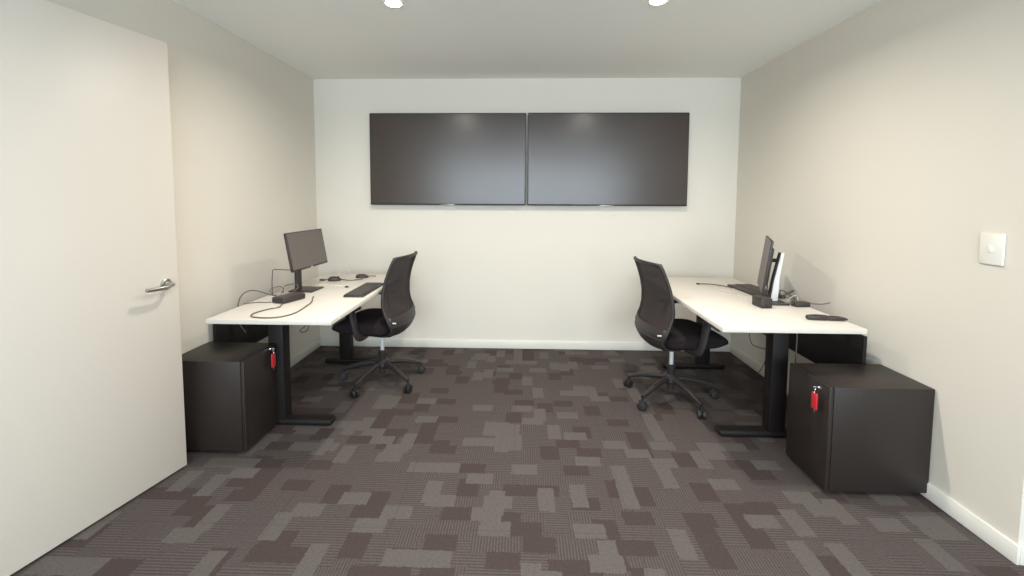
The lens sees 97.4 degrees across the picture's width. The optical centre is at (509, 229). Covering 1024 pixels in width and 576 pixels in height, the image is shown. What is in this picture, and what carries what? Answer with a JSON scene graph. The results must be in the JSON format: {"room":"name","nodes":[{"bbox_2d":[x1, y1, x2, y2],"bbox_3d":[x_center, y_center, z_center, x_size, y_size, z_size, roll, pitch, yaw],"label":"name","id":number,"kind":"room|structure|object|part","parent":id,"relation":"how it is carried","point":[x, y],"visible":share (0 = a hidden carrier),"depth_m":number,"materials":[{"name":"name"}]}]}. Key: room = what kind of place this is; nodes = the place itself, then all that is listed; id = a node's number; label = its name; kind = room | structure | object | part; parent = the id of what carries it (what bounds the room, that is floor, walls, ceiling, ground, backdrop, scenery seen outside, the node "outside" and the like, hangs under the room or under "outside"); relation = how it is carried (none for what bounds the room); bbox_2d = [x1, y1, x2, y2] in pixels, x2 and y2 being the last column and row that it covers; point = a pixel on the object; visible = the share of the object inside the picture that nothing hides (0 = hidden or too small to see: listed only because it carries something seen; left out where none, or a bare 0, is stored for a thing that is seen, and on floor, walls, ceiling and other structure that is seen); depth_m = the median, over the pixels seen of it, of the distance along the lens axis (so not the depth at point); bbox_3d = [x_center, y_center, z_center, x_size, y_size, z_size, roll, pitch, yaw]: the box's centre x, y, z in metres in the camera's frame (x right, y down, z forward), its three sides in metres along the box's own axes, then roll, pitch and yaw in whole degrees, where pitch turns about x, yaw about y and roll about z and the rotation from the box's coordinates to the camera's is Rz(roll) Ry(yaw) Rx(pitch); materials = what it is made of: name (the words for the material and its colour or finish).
{"room":"office","nodes":[
{"label":"office","id":0,"kind":"room"},
{"bbox_2d":[46,0,319,357],"bbox_3d":[-1.890,0.099,0.767,0.100,2.400,6.600,0,4,2],"label":"wall","id":1,"kind":"structure","parent":0,"point":[243,131],"depth_m":2.83,"materials":[{"name":"paint"}]},
{"bbox_2d":[0,0,186,575],"bbox_3d":[-1.702,0.181,1.784,0.102,2.073,0.846,1,4,13],"label":"door","id":2,"kind":"structure","parent":1,"relation":"in","point":[92,414],"depth_m":1.79,"materials":[{"name":"paint"}]},
{"bbox_3d":[-1.603,0.268,2.071,0.031,0.022,0.140,1,4,13],"label":"lever","id":3,"kind":"part","parent":2,"relation":"part of","materials":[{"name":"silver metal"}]},
{"bbox_2d":[290,338,320,367],"bbox_3d":[-1.778,1.123,2.807,0.013,0.075,2.642,0,4,2],"label":"baseboard","id":4,"kind":"structure","parent":1,"relation":"attached to","point":[303,353],"depth_m":3.82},
{"bbox_2d":[10,346,1023,575],"bbox_3d":[0.015,1.359,0.796,6.800,0.100,6.800,0,4,2],"label":"floor","id":5,"kind":"structure","parent":0,"point":[495,461],"depth_m":2.08,"materials":[{"name":"carpet"}]},
{"bbox_2d":[182,342,278,450],"bbox_3d":[-1.576,0.928,2.514,0.413,0.506,0.310,0,4,2],"label":"base cabinet","id":6,"kind":"object","parent":5,"relation":"on","point":[230,388],"visible":0.96,"depth_m":2.37,"materials":[{"name":"metal"}]},
{"bbox_3d":[-1.386,0.918,2.507,0.018,0.481,0.310,0,4,2],"label":"panel","id":7,"kind":"part","parent":6,"relation":"part of","materials":[{"name":"metal"}]},
{"bbox_2d":[270,348,275,369],"bbox_3d":[-1.349,0.740,2.571,0.029,0.127,0.029,-4,5,-43],"label":"tag","id":8,"kind":"object","parent":6,"relation":"hanging from","point":[273,356],"visible":1,"depth_m":2.56,"materials":[{"name":"red plastic"}]},
{"bbox_2d":[206,274,385,425],"bbox_3d":[-1.318,0.778,3.041,0.850,0.726,1.405,0,4,2],"label":"desk","id":9,"kind":"object","parent":5,"relation":"on","point":[329,306],"visible":0.72,"depth_m":2.68,"materials":[{"name":"laminate"}]},
{"bbox_3d":[-1.729,0.622,3.184,0.018,0.282,1.044,0,4,2],"label":"modesty panel","id":10,"kind":"part","parent":9,"relation":"part of","materials":[{"name":"black metal"}]},
{"bbox_2d":[237,290,276,332],"bbox_3d":[-1.527,0.489,2.724,0.220,0.256,0.035,-3,5,-43],"label":"cable","id":11,"kind":"object","parent":9,"relation":"on","point":[248,290],"visible":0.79,"depth_m":2.69,"materials":[{"name":"grey plastic"}]},
{"bbox_2d":[271,269,287,292],"bbox_3d":[-1.450,0.334,2.934,0.184,0.168,0.011,-3,5,-40],"label":"cable","id":12,"kind":"object","parent":9,"relation":"on","point":[273,269],"visible":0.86,"depth_m":2.88,"materials":[{"name":"grey plastic"}]},
{"bbox_3d":[-1.374,0.822,2.692,0.090,0.625,0.080,0,4,2],"label":"leg","id":13,"kind":"part","parent":9,"relation":"part of","materials":[{"name":"black metal"}]},
{"bbox_2d":[250,296,313,318],"bbox_3d":[-1.266,0.437,2.586,0.224,0.020,0.504,0,4,2],"label":"cable","id":14,"kind":"object","parent":9,"relation":"on","point":[313,296],"visible":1,"depth_m":2.44,"materials":[{"name":"grey plastic"}]},
{"bbox_2d":[272,292,304,303],"bbox_3d":[-1.345,0.415,2.744,0.101,0.036,0.168,2,4,21],"label":"station","id":15,"kind":"object","parent":9,"relation":"on","point":[293,296],"visible":1,"depth_m":2.70,"materials":[{"name":"black plastic"}]},
{"bbox_2d":[283,228,327,292],"bbox_3d":[-1.384,0.210,3.033,0.165,0.406,0.455,1,4,4],"label":"computer monitor","id":16,"kind":"object","parent":9,"relation":"on","point":[305,249],"visible":0.98,"depth_m":2.99,"materials":[{"name":"black plastic"}]},
{"bbox_2d":[313,283,347,285],"bbox_3d":[-1.288,0.398,3.220,0.290,0.007,0.032,1,4,16],"label":"cable","id":17,"kind":"object","parent":9,"relation":"on","point":[313,283],"visible":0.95,"depth_m":3.21,"materials":[{"name":"grey plastic"}]},
{"bbox_2d":[328,276,341,280],"bbox_3d":[-1.324,0.371,3.407,0.098,0.034,0.058,-1,4,-18],"label":"computer mouse","id":18,"kind":"object","parent":9,"relation":"on","point":[332,278],"visible":1,"depth_m":3.39,"materials":[{"name":"black plastic"}]},
{"bbox_3d":[-1.343,0.752,3.695,0.090,0.625,0.080,0,4,2],"label":"leg","id":19,"kind":"part","parent":9,"relation":"part of","materials":[{"name":"black metal"}]},
{"bbox_2d":[343,282,382,297],"bbox_3d":[-0.980,0.406,3.052,0.128,0.018,0.430,0,4,2],"label":"keyboard","id":20,"kind":"object","parent":9,"relation":"on","point":[365,289],"visible":0.98,"depth_m":3.00,"materials":[{"name":"black plastic"}]},
{"bbox_2d":[356,274,375,277],"bbox_3d":[-1.133,0.364,3.548,0.156,0.030,0.060,-1,4,-13],"label":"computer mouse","id":21,"kind":"object","parent":9,"relation":"on","point":[358,275],"visible":0.95,"depth_m":3.52,"materials":[{"name":"black plastic"}]},
{"bbox_2d":[332,251,425,398],"bbox_3d":[-0.969,0.648,3.307,0.606,0.959,0.642,1,4,4],"label":"office chair","id":22,"kind":"object","parent":5,"relation":"on","point":[397,312],"visible":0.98,"depth_m":3.15,"materials":[{"name":"fabric"}]},
{"bbox_3d":[-1.021,0.651,3.113,0.070,0.235,0.208,2,4,26],"label":"armrest","id":23,"kind":"part","parent":22,"relation":"part of","materials":[{"name":"plastic"}]},
{"bbox_3d":[-1.106,1.006,3.341,0.271,0.091,0.044,1,4,4],"label":"leg","id":24,"kind":"part","parent":22,"relation":"part of","materials":[{"name":"plastic"}]},
{"bbox_3d":[-1.014,0.673,3.318,0.456,0.102,0.480,1,4,9],"label":"seat","id":25,"kind":"part","parent":22,"relation":"part of","materials":[{"name":"fabric"}]},
{"bbox_3d":[-1.002,1.018,3.173,0.044,0.091,0.271,2,4,22],"label":"leg","id":26,"kind":"part","parent":22,"relation":"part of","materials":[{"name":"plastic"}]},
{"bbox_3d":[-0.810,1.016,3.220,0.271,0.091,0.044,4,5,40],"label":"leg","id":27,"kind":"part","parent":22,"relation":"part of","materials":[{"name":"plastic"}]},
{"bbox_3d":[-0.763,0.423,3.260,0.144,0.503,0.483,1,4,9],"label":"frame","id":28,"kind":"part","parent":22,"relation":"part of","materials":[{"name":"plastic"}]},
{"bbox_3d":[-0.762,0.408,3.258,0.125,0.450,0.462,1,4,9],"label":"backrest","id":29,"kind":"part","parent":22,"relation":"part of","materials":[{"name":"grey fabric"}]},
{"bbox_3d":[-0.795,1.002,3.417,0.271,0.091,0.044,-2,5,-32],"label":"leg","id":30,"kind":"part","parent":22,"relation":"part of","materials":[{"name":"plastic"}]},
{"bbox_2d":[623,256,728,418],"bbox_3d":[1.118,0.676,3.036,0.623,0.958,0.635,0,4,-7],"label":"office chair","id":31,"kind":"object","parent":5,"relation":"on","point":[656,323],"visible":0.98,"depth_m":2.90,"materials":[{"name":"fabric"}]},
{"bbox_3d":[0.965,1.027,3.168,0.271,0.091,0.044,3,5,36],"label":"leg","id":32,"kind":"part","parent":31,"relation":"part of","materials":[{"name":"plastic"}]},
{"bbox_3d":[0.928,0.433,3.006,0.125,0.450,0.462,0,4,-7],"label":"backrest","id":33,"kind":"part","parent":31,"relation":"part of","materials":[{"name":"grey fabric"}]},
{"bbox_3d":[0.930,0.448,3.007,0.144,0.503,0.483,0,4,-7],"label":"frame","id":34,"kind":"part","parent":31,"relation":"part of","materials":[{"name":"plastic"}]},
{"bbox_3d":[0.964,1.041,2.971,0.271,0.091,0.044,-3,5,-36],"label":"leg","id":35,"kind":"part","parent":31,"relation":"part of","materials":[{"name":"plastic"}]},
{"bbox_3d":[1.152,1.046,2.909,0.044,0.091,0.271,-1,4,-18],"label":"leg","id":36,"kind":"part","parent":31,"relation":"part of","materials":[{"name":"plastic"}]},
{"bbox_3d":[1.179,0.702,3.055,0.456,0.102,0.480,0,4,-7],"label":"seat","id":37,"kind":"part","parent":31,"relation":"part of","materials":[{"name":"fabric"}]},
{"bbox_3d":[1.269,1.036,3.068,0.271,0.091,0.044,0,4,0],"label":"leg","id":38,"kind":"part","parent":31,"relation":"part of","materials":[{"name":"plastic"}]},
{"bbox_3d":[1.178,0.679,2.849,0.070,0.235,0.208,-1,4,-23],"label":"armrest","id":39,"kind":"part","parent":31,"relation":"part of","materials":[{"name":"plastic"}]},
{"bbox_2d":[661,277,866,436],"bbox_3d":[1.473,0.797,2.941,0.805,0.726,1.435,0,4,2],"label":"desk","id":40,"kind":"object","parent":5,"relation":"on","point":[819,341],"visible":0.8,"depth_m":2.55,"materials":[{"name":"laminate"}]},
{"bbox_3d":[1.556,0.770,3.606,0.090,0.625,0.080,0,4,2],"label":"leg","id":41,"kind":"part","parent":40,"relation":"part of","materials":[{"name":"black metal"}]},
{"bbox_2d":[700,283,732,287],"bbox_3d":[1.511,0.407,3.273,0.224,0.007,0.050,4,5,41],"label":"cable","id":42,"kind":"object","parent":40,"relation":"on","point":[700,283],"visible":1,"depth_m":3.29,"materials":[{"name":"grey plastic"}]},
{"bbox_2d":[727,284,785,297],"bbox_3d":[1.672,0.417,3.066,0.170,0.018,0.410,0,4,-1],"label":"keyboard","id":43,"kind":"object","parent":40,"relation":"on","point":[750,289],"visible":0.66,"depth_m":3.09,"materials":[{"name":"black plastic"}]},
{"bbox_2d":[752,295,771,307],"bbox_3d":[1.486,0.424,2.646,0.066,0.058,0.102,0,4,-2],"label":"station","id":44,"kind":"object","parent":40,"relation":"on","point":[761,301],"visible":1,"depth_m":2.61,"materials":[{"name":"black plastic"}]},
{"bbox_2d":[757,236,789,305],"bbox_3d":[1.662,0.247,2.838,0.166,0.386,0.450,2,4,26],"label":"computer monitor","id":45,"kind":"object","parent":40,"relation":"on","point":[767,259],"visible":0.95,"depth_m":2.74,"materials":[{"name":"black plastic"}]},
{"bbox_3d":[1.524,0.843,2.574,0.090,0.625,0.080,0,4,2],"label":"leg","id":46,"kind":"part","parent":40,"relation":"part of","materials":[{"name":"black metal"}]},
{"bbox_2d":[779,290,794,299],"bbox_3d":[1.722,0.404,2.787,0.086,0.068,0.074,3,5,39],"label":"cable","id":47,"kind":"object","parent":40,"relation":"on","point":[791,291],"visible":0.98,"depth_m":2.77,"materials":[{"name":"grey plastic"}]},
{"bbox_2d":[795,333,797,362],"bbox_3d":[1.599,0.785,2.508,0.008,0.580,0.019,-2,4,-24],"label":"cable","id":48,"kind":"object","parent":40,"relation":"hanging from","point":[796,333],"visible":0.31,"depth_m":2.50,"materials":[{"name":"grey plastic"}]},
{"bbox_2d":[784,301,810,306],"bbox_3d":[1.700,0.440,2.656,0.128,0.027,0.058,0,4,-4],"label":"power adapter","id":49,"kind":"object","parent":40,"relation":"on","point":[793,303],"visible":1,"depth_m":2.63,"materials":[{"name":"black plastic"}]},
{"bbox_3d":[1.868,0.652,2.969,0.018,0.282,1.255,0,4,2],"label":"modesty panel","id":50,"kind":"part","parent":40,"relation":"part of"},
{"bbox_2d":[805,314,847,320],"bbox_3d":[1.660,0.460,2.352,0.200,0.029,0.040,1,4,8],"label":"case","id":51,"kind":"object","parent":40,"relation":"on","point":[809,316],"visible":1,"depth_m":2.34,"materials":[{"name":"black plastic"}]},
{"bbox_2d":[786,363,934,492],"bbox_3d":[1.681,0.961,2.198,0.471,0.512,0.310,0,4,2],"label":"base cabinet","id":52,"kind":"object","parent":5,"relation":"on","point":[870,429],"visible":1,"depth_m":2.05,"materials":[{"name":"metal"}]},
{"bbox_3d":[1.463,0.948,2.204,0.018,0.487,0.310,0,4,2],"label":"panel","id":53,"kind":"part","parent":52,"relation":"part of","materials":[{"name":"metal"}]},
{"bbox_2d":[811,386,818,412],"bbox_3d":[1.427,0.795,2.102,0.029,0.127,0.029,-4,5,-43],"label":"tag","id":54,"kind":"object","parent":52,"relation":"hanging from","point":[814,399],"visible":1,"depth_m":2.10,"materials":[{"name":"red plastic"}]},
{"bbox_2d":[313,78,740,342],"bbox_3d":[0.124,-0.121,4.050,6.800,2.400,0.100,0,4,2],"label":"wall","id":55,"kind":"structure","parent":0,"point":[479,272],"depth_m":4.01,"materials":[{"name":"paint"}]},
{"bbox_2d":[369,113,525,204],"bbox_3d":[-0.539,-0.614,3.951,1.363,0.796,0.068,0,4,2],"label":"wall screen","id":56,"kind":"object","parent":55,"relation":"attached to","point":[416,158],"visible":1,"depth_m":3.92,"materials":[{"name":"black glass"}]},
{"bbox_2d":[320,338,730,351],"bbox_3d":[0.118,1.042,4.074,3.724,0.075,0.013,0,4,2],"label":"baseboard","id":57,"kind":"structure","parent":55,"relation":"attached to","point":[375,342],"depth_m":4.07,"materials":[{"name":"white paint"}]},
{"bbox_2d":[527,112,689,205],"bbox_3d":[0.848,-0.606,3.909,1.376,0.798,0.068,0,4,2],"label":"wall screen","id":58,"kind":"object","parent":55,"relation":"attached to","point":[575,159],"visible":1,"depth_m":3.88,"materials":[{"name":"black glass"}]},
{"bbox_2d":[174,0,880,78],"bbox_3d":[0.026,-1.135,0.622,6.800,0.100,6.800,0,4,2],"label":"ceiling","id":59,"kind":"structure","parent":0,"point":[319,39],"depth_m":2.84,"materials":[{"name":"paint"}]},
{"bbox_2d":[382,0,403,7],"bbox_3d":[-0.619,-1.206,2.402,0.114,0.012,0.114,0,4,2],"label":"recessed light","id":60,"kind":"object","parent":59,"relation":"in","point":[390,3],"visible":1,"depth_m":2.39,"materials":[{"name":"white plastic"}]},
{"bbox_2d":[386,0,400,6],"bbox_3d":[-0.619,-1.206,2.402,0.082,0.012,0.082,0,4,2],"label":"diffuser","id":61,"kind":"object","parent":60,"relation":"attached to","point":[390,3],"depth_m":2.39,"materials":[{"name":"white plastic"}]},
{"bbox_2d":[647,0,668,5],"bbox_3d":[0.780,-1.197,2.359,0.114,0.012,0.114,0,4,2],"label":"recessed light","id":62,"kind":"object","parent":59,"relation":"in","point":[650,2],"visible":1,"depth_m":2.36,"materials":[{"name":"white plastic"}]},
{"bbox_2d":[650,0,665,4],"bbox_3d":[0.780,-1.197,2.359,0.082,0.012,0.082,0,4,2],"label":"diffuser","id":63,"kind":"object","parent":62,"relation":"attached to","point":[652,2],"depth_m":2.36,"materials":[{"name":"white plastic"}]},
{"bbox_2d":[731,0,1023,544],"bbox_3d":[1.998,-0.024,2.774,0.100,2.400,2.342,0,4,2],"label":"wall","id":64,"kind":"structure","parent":0,"point":[876,153],"depth_m":2.13,"materials":[{"name":"paint"}]},
{"bbox_2d":[730,344,1020,564],"bbox_3d":[1.936,1.136,2.844,0.013,0.075,2.342,0,4,2],"label":"baseboard","id":65,"kind":"structure","parent":64,"relation":"attached to","point":[979,527],"depth_m":1.87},
{"bbox_2d":[978,233,1005,265],"bbox_3d":[1.909,0.077,1.782,0.015,0.124,0.092,0,4,2],"label":"light switch","id":66,"kind":"object","parent":64,"relation":"attached to","point":[992,245],"visible":1,"depth_m":1.77,"materials":[{"name":"white plastic"}]},
{"bbox_3d":[2.682,0.059,1.634,1.338,2.400,0.100,0,4,2],"label":"wall","id":67,"kind":"structure","parent":0,"visible":0},
{"bbox_2d":[1019,545,1023,564],"bbox_3d":[2.625,1.222,1.660,1.438,0.075,0.013,0,4,2],"label":"baseboard","id":68,"kind":"structure","parent":67,"relation":"attached to","point":[1021,546],"depth_m":1.68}
]}

